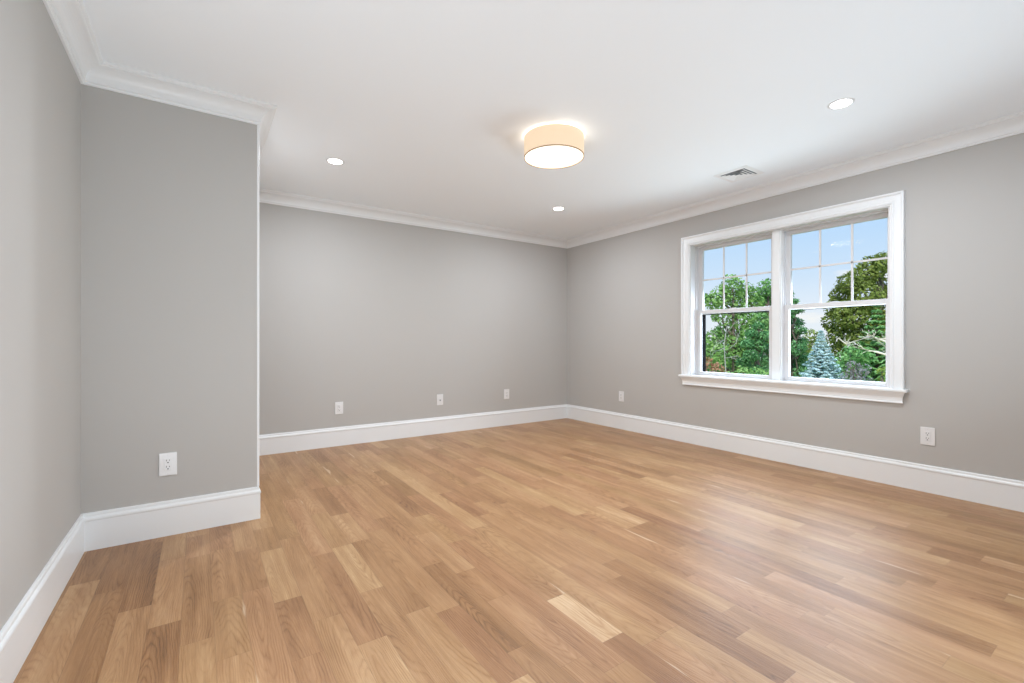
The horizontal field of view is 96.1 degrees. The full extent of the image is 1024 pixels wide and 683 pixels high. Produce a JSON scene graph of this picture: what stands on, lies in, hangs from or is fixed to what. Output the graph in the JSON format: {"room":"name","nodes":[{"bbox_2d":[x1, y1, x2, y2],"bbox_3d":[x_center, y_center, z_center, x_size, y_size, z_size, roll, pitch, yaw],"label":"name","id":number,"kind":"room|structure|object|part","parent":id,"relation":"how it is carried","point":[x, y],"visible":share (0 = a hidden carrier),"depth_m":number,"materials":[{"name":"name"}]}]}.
{"room":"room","nodes":[
{"label":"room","id":0,"kind":"room"},
{"bbox_2d":[0,0,80,630],"bbox_3d":[-0.655,-0.172,-0.049,0.160,2.440,5.576,0,0,-34],"label":"wall","id":1,"kind":"structure","parent":0,"point":[40,87],"depth_m":1.67,"materials":[{"name":"beige paint"}]},
{"bbox_2d":[0,514,84,682],"bbox_3d":[-0.626,0.954,0.068,0.020,0.188,5.416,0,0,-34],"label":"baseboard","id":2,"kind":"structure","parent":1,"relation":"attached to","point":[19,634],"depth_m":1.64,"materials":[{"name":"white paint"}]},
{"bbox_2d":[43,0,102,83],"bbox_3d":[-0.594,-1.341,0.089,0.096,0.102,5.416,0,0,-34],"label":"trim","id":3,"kind":"structure","parent":1,"relation":"attached to","point":[70,19],"depth_m":2.01,"materials":[{"name":"white paint"}]},
{"bbox_2d":[81,84,256,513],"bbox_3d":[-2.429,-0.172,3.247,0.934,2.440,1.871,0,0,-34],"label":"wall","id":4,"kind":"structure","parent":0,"point":[169,192],"depth_m":2.49,"materials":[{"name":"beige paint"}]},
{"bbox_2d":[159,452,176,476],"bbox_3d":[-1.865,0.662,2.494,0.079,0.124,0.010,0,0,-34],"label":"wall outlet","id":5,"kind":"object","parent":4,"relation":"attached to","point":[167,461],"visible":1,"depth_m":2.49,"materials":[{"name":"white plastic"}]},
{"bbox_2d":[164,458,171,470],"bbox_3d":[-1.863,0.662,2.491,0.034,0.067,0.003,0,0,-34],"label":"receptacle","id":6,"kind":"object","parent":5,"relation":"attached to","point":[167,461],"depth_m":2.49,"materials":[{"name":"grey plastic"}]},
{"bbox_2d":[83,487,260,551],"bbox_3d":[-1.823,0.954,2.516,0.793,0.188,0.020,0,0,-34],"label":"baseboard","id":7,"kind":"structure","parent":4,"relation":"attached to","point":[130,524],"depth_m":2.49,"materials":[{"name":"white paint"}]},
{"bbox_2d":[83,61,276,124],"bbox_3d":[-1.770,-1.341,2.506,0.870,0.102,0.096,0,0,-34],"label":"trim","id":8,"kind":"structure","parent":4,"relation":"attached to","point":[109,76],"depth_m":2.48,"materials":[{"name":"white paint"}]},
{"bbox_2d":[257,125,258,485],"bbox_3d":[-1.536,-0.215,2.775,0.012,2.150,0.085,0,0,-34],"label":"trim","id":9,"kind":"structure","parent":4,"relation":"attached to","point":[257,125],"depth_m":2.74,"materials":[{"name":"white paint"}]},
{"bbox_2d":[258,108,276,160],"bbox_3d":[-1.931,-1.341,3.431,0.096,0.102,1.808,0,0,-34],"label":"trim","id":10,"kind":"structure","parent":4,"relation":"attached to","point":[267,119],"depth_m":2.93,"materials":[{"name":"white paint"}]},
{"bbox_2d":[259,202,566,434],"bbox_3d":[-0.838,-0.172,5.365,4.081,2.440,0.160,0,0,-34],"label":"wall","id":11,"kind":"structure","parent":0,"point":[379,319],"depth_m":4.98,"materials":[{"name":"beige paint"}]},
{"bbox_2d":[335,402,342,414],"bbox_3d":[-1.746,0.668,4.645,0.079,0.124,0.010,0,0,-34],"label":"wall outlet","id":12,"kind":"object","parent":11,"relation":"attached to","point":[338,405],"visible":1,"depth_m":4.64,"materials":[{"name":"white plastic"}]},
{"bbox_2d":[259,404,566,455],"bbox_3d":[-0.853,0.954,5.246,3.921,0.188,0.020,0,0,-34],"label":"baseboard","id":13,"kind":"structure","parent":11,"relation":"attached to","point":[276,443],"depth_m":4.98,"materials":[{"name":"white paint"}]},
{"bbox_2d":[259,188,566,248],"bbox_3d":[-0.832,-1.341,5.214,3.921,0.102,0.096,0,0,-34],"label":"trim","id":14,"kind":"structure","parent":11,"relation":"attached to","point":[265,196],"depth_m":4.95,"materials":[{"name":"white paint"}]},
{"bbox_2d":[437,394,442,404],"bbox_3d":[-0.823,0.662,5.267,0.079,0.124,0.019,0,0,-34],"label":"cable jack plate","id":15,"kind":"object","parent":11,"relation":"attached to","point":[439,396],"visible":1,"depth_m":5.27,"materials":[{"name":"white plastic"}]},
{"bbox_2d":[504,389,508,398],"bbox_3d":[-0.067,0.657,5.787,0.079,0.124,0.010,0,0,-34],"label":"wall outlet","id":16,"kind":"object","parent":11,"relation":"attached to","point":[506,391],"visible":1,"depth_m":5.78,"materials":[{"name":"white plastic"}]},
{"bbox_2d":[13,418,1023,682],"bbox_3d":[0.826,1.048,2.090,4.795,0.001,7.227,0,0,-34],"label":"floor","id":17,"kind":"structure","parent":0,"point":[565,550],"depth_m":2.04,"materials":[{"name":"brown wood"}]},
{"bbox_2d":[83,0,1023,238],"bbox_3d":[0.826,-1.517,2.090,5.015,0.250,7.447,0,0,-34],"label":"ceiling","id":18,"kind":"structure","parent":0,"point":[428,107],"depth_m":2.49,"materials":[{"name":"white paint"}]},
{"bbox_2d":[326,158,344,164],"bbox_3d":[-1.361,-1.390,3.543,0.133,0.005,0.133,0,0,-34],"label":"recessed light","id":19,"kind":"object","parent":18,"relation":"in","point":[336,161],"visible":1,"depth_m":3.54,"materials":[{"name":"white plastic"}]},
{"bbox_2d":[524,124,583,168],"bbox_3d":[0.284,-1.318,3.110,0.404,0.148,0.404,0,0,-34],"label":"drum ceiling light","id":20,"kind":"object","parent":18,"relation":"attached to","point":[548,146],"visible":1,"depth_m":2.99,"materials":[{"name":"beige fabric"}]},
{"bbox_2d":[525,145,582,167],"bbox_3d":[0.284,-1.252,3.110,0.395,0.004,0.395,0,0,-34],"label":"diffuser","id":21,"kind":"object","parent":20,"relation":"attached to","point":[539,156],"depth_m":3.08,"materials":[{"name":"white plastic"}]},
{"bbox_2d":[552,207,564,209],"bbox_3d":[0.485,-1.390,4.799,0.133,0.005,0.133,0,0,-34],"label":"recessed light","id":22,"kind":"object","parent":18,"relation":"in","point":[554,208],"visible":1,"depth_m":4.78,"materials":[{"name":"white plastic"}]},
{"bbox_2d":[714,165,763,182],"bbox_3d":[1.881,-1.387,3.817,0.284,0.012,0.284,0,0,-34],"label":"ceiling vent","id":23,"kind":"object","parent":18,"relation":"in","point":[743,172],"visible":1,"depth_m":3.80,"materials":[{"name":"white metal"}]},
{"bbox_2d":[827,98,854,109],"bbox_3d":[1.922,-1.390,2.686,0.133,0.005,0.133,0,0,-34],"label":"recessed light","id":24,"kind":"object","parent":18,"relation":"in","point":[844,102],"visible":1,"depth_m":2.68,"materials":[{"name":"white plastic"}]},
{"bbox_2d":[567,133,1023,480],"bbox_3d":[2.845,-0.172,3.464,0.190,2.440,7.127,0,0,-34],"label":"wall","id":25,"kind":"structure","parent":0,"point":[964,207],"depth_m":3.30,"materials":[{"name":"beige paint"}]},
{"bbox_2d":[619,391,623,401],"bbox_3d":[1.315,0.655,5.536,0.010,0.124,0.079,0,0,-34],"label":"wall outlet","id":26,"kind":"object","parent":25,"relation":"attached to","point":[621,393],"visible":1,"depth_m":5.53,"materials":[{"name":"white plastic"}]},
{"bbox_2d":[678,190,908,403],"bbox_3d":[2.385,-0.322,4.124,0.268,1.535,1.890,0,0,-34],"label":"window","id":27,"kind":"structure","parent":25,"relation":"in","point":[780,230],"depth_m":4.08,"materials":[{"name":"white paint"}]},
{"bbox_3d":[2.166,0.014,4.498,0.034,0.685,0.791,0,0,-34],"label":"sash","id":28,"kind":"part","parent":27,"relation":"part of","materials":[{"name":"white paint"}]},
{"bbox_3d":[2.196,-0.644,4.519,0.033,0.709,0.791,0,0,-34],"label":"sash","id":29,"kind":"part","parent":27,"relation":"part of","materials":[{"name":"white paint"}]},
{"bbox_3d":[2.207,0.031,4.526,0.058,0.633,0.787,0,0,-34],"label":"screen frame","id":30,"kind":"part","parent":27,"relation":"part of","materials":[{"name":"black"}]},
{"bbox_3d":[2.672,0.031,3.797,0.006,0.633,0.785,0,0,-34],"label":"screen frame","id":31,"kind":"part","parent":27,"relation":"part of","materials":[{"name":"black"}]},
{"bbox_3d":[2.652,0.014,3.784,0.034,0.685,0.789,0,0,-34],"label":"sash","id":32,"kind":"part","parent":27,"relation":"part of","materials":[{"name":"white paint"}]},
{"bbox_3d":[2.682,-0.644,3.804,0.033,0.709,0.789,0,0,-34],"label":"sash","id":33,"kind":"part","parent":27,"relation":"part of","materials":[{"name":"white paint"}]},
{"bbox_2d":[566,111,1023,248],"bbox_3d":[2.727,-1.341,3.383,0.096,0.102,7.127,0,0,-34],"label":"trim","id":34,"kind":"structure","parent":25,"relation":"attached to","point":[1013,124],"depth_m":3.63,"materials":[{"name":"white paint"}]},
{"bbox_2d":[567,404,1023,511],"bbox_3d":[2.759,0.954,3.405,0.020,0.188,7.127,0,0,-34],"label":"baseboard","id":35,"kind":"structure","parent":25,"relation":"attached to","point":[1005,493],"depth_m":3.65,"materials":[{"name":"white paint"}]},
{"bbox_2d":[920,427,934,445],"bbox_3d":[2.899,0.658,3.208,0.010,0.124,0.079,0,0,-34],"label":"wall outlet","id":36,"kind":"object","parent":25,"relation":"attached to","point":[927,435],"visible":1,"depth_m":3.21,"materials":[{"name":"white plastic"}]},
{"bbox_2d":[924,431,930,441],"bbox_3d":[2.897,0.658,3.206,0.003,0.067,0.034,0,0,-34],"label":"receptacle","id":37,"kind":"object","parent":36,"relation":"attached to","point":[927,434],"depth_m":3.21,"materials":[{"name":"grey plastic"}]},
{"label":"outside","id":38,"kind":"structure","parent":0,"visible":0},
{"bbox_3d":[32.073,4.768,64.152,114.794,0.159,150.000,0,0,-34],"label":"ground","id":39,"kind":"structure","parent":38,"visible":0},
{"bbox_2d":[706,340,724,371],"bbox_3d":[22.014,2.051,52.330,6.161,5.561,4.667,0,0,-34],"label":"tree","id":40,"kind":"object","parent":39,"relation":"on","point":[720,367],"visible":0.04,"depth_m":51.89,"materials":[{"name":"green plant"}]},
{"bbox_2d":[706,357,727,372],"bbox_3d":[8.283,2.706,18.861,1.651,4.190,1.478,0,0,3],"label":"shrub","id":41,"kind":"object","parent":39,"relation":"on","point":[707,360],"visible":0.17,"depth_m":19.08,"materials":[{"name":"orange plant"}]},
{"bbox_2d":[708,318,742,372],"bbox_3d":[12.557,1.703,26.907,2.694,6.193,0.789,0,0,5],"label":"dead tree","id":42,"kind":"object","parent":39,"relation":"on","point":[741,318],"visible":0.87,"depth_m":26.89,"materials":[{"name":"grey plant"}]},
{"bbox_2d":[704,274,766,373],"bbox_3d":[16.421,-0.133,34.027,4.842,9.875,3.789,0,0,-34],"label":"deciduous tree","id":43,"kind":"object","parent":39,"relation":"on","point":[716,302],"visible":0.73,"depth_m":33.93,"materials":[{"name":"green plant"}]},
{"bbox_2d":[707,336,764,373],"bbox_3d":[30.565,1.666,61.915,9.782,6.335,6.435,0,0,-8],"label":"tree","id":44,"kind":"object","parent":39,"relation":"on","point":[739,336],"visible":0.03,"depth_m":61.13,"materials":[{"name":"green plant"}]},
{"bbox_2d":[726,365,768,374],"bbox_3d":[8.284,2.812,16.058,1.743,3.976,1.071,0,0,5],"label":"shrub","id":45,"kind":"object","parent":39,"relation":"on","point":[738,371],"visible":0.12,"depth_m":16.00,"materials":[{"name":"green plant"}]},
{"bbox_2d":[735,322,768,374],"bbox_3d":[11.441,1.923,21.474,2.228,5.758,1.422,0,0,-34],"label":"deciduous tree","id":46,"kind":"object","parent":39,"relation":"on","point":[757,347],"visible":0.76,"depth_m":21.19,"materials":[{"name":"green plant"}]},
{"bbox_2d":[749,278,770,366],"bbox_3d":[23.924,-0.528,43.127,5.140,10.661,3.370,0,0,-34],"label":"deciduous tree","id":47,"kind":"object","parent":39,"relation":"on","point":[763,317],"visible":0.3,"depth_m":41.97,"materials":[{"name":"green plant"}]},
{"bbox_2d":[767,291,808,376],"bbox_3d":[17.006,0.854,28.307,2.398,7.901,2.682,0,0,21],"label":"pine tree","id":48,"kind":"object","parent":39,"relation":"on","point":[798,343],"visible":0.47,"depth_m":27.77,"materials":[{"name":"green plant"}]},
{"bbox_2d":[799,328,830,376],"bbox_3d":[20.781,1.918,32.137,2.061,5.769,2.051,0,0,-3],"label":"shrub","id":49,"kind":"object","parent":39,"relation":"on","point":[809,345],"visible":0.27,"depth_m":32.12,"materials":[{"name":"green plant"}]},
{"bbox_2d":[799,330,843,379],"bbox_3d":[14.817,2.109,21.993,3.464,5.377,3.527,0,0,-5],"label":"spruce","id":50,"kind":"object","parent":39,"relation":"on","point":[825,370],"visible":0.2,"depth_m":21.78,"materials":[{"name":"blue plant"}]},
{"bbox_2d":[820,251,887,364],"bbox_3d":[28.748,-1.161,35.862,8.972,11.933,4.794,0,0,-6],"label":"deciduous tree","id":51,"kind":"object","parent":39,"relation":"on","point":[870,277],"visible":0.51,"depth_m":35.20,"materials":[{"name":"green plant"}]},
{"bbox_2d":[834,344,876,380],"bbox_3d":[18.219,2.439,24.428,2.775,4.722,1.690,0,0,-34],"label":"shrub","id":52,"kind":"object","parent":39,"relation":"on","point":[864,358],"visible":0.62,"depth_m":24.38,"materials":[{"name":"green plant"}]},
{"bbox_2d":[839,360,874,381],"bbox_3d":[12.721,2.731,17.024,1.653,4.138,1.106,0,0,-34],"label":"shrub","id":53,"kind":"object","parent":39,"relation":"on","point":[859,374],"visible":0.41,"depth_m":16.80,"materials":[{"name":"grey plant"}]},
{"bbox_2d":[836,328,885,355],"bbox_3d":[15.252,1.533,18.948,4.063,6.538,0.840,0,0,3],"label":"bare tree","id":54,"kind":"object","parent":39,"relation":"on","point":[868,336],"visible":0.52,"depth_m":18.94,"materials":[{"name":"grey plant"}]},
{"bbox_2d":[839,306,885,381],"bbox_3d":[21.417,1.280,27.047,4.734,7.035,4.979,0,0,-34],"label":"fir tree","id":55,"kind":"object","parent":39,"relation":"on","point":[878,364],"visible":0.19,"depth_m":26.77,"materials":[{"name":"green plant"}]},
{"bbox_2d":[876,367,885,381],"bbox_3d":[11.395,2.764,13.944,0.632,4.072,0.822,0,0,32],"label":"shrub","id":56,"kind":"object","parent":39,"relation":"on","point":[882,373],"visible":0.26,"depth_m":13.90,"materials":[{"name":"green plant"}]}
]}

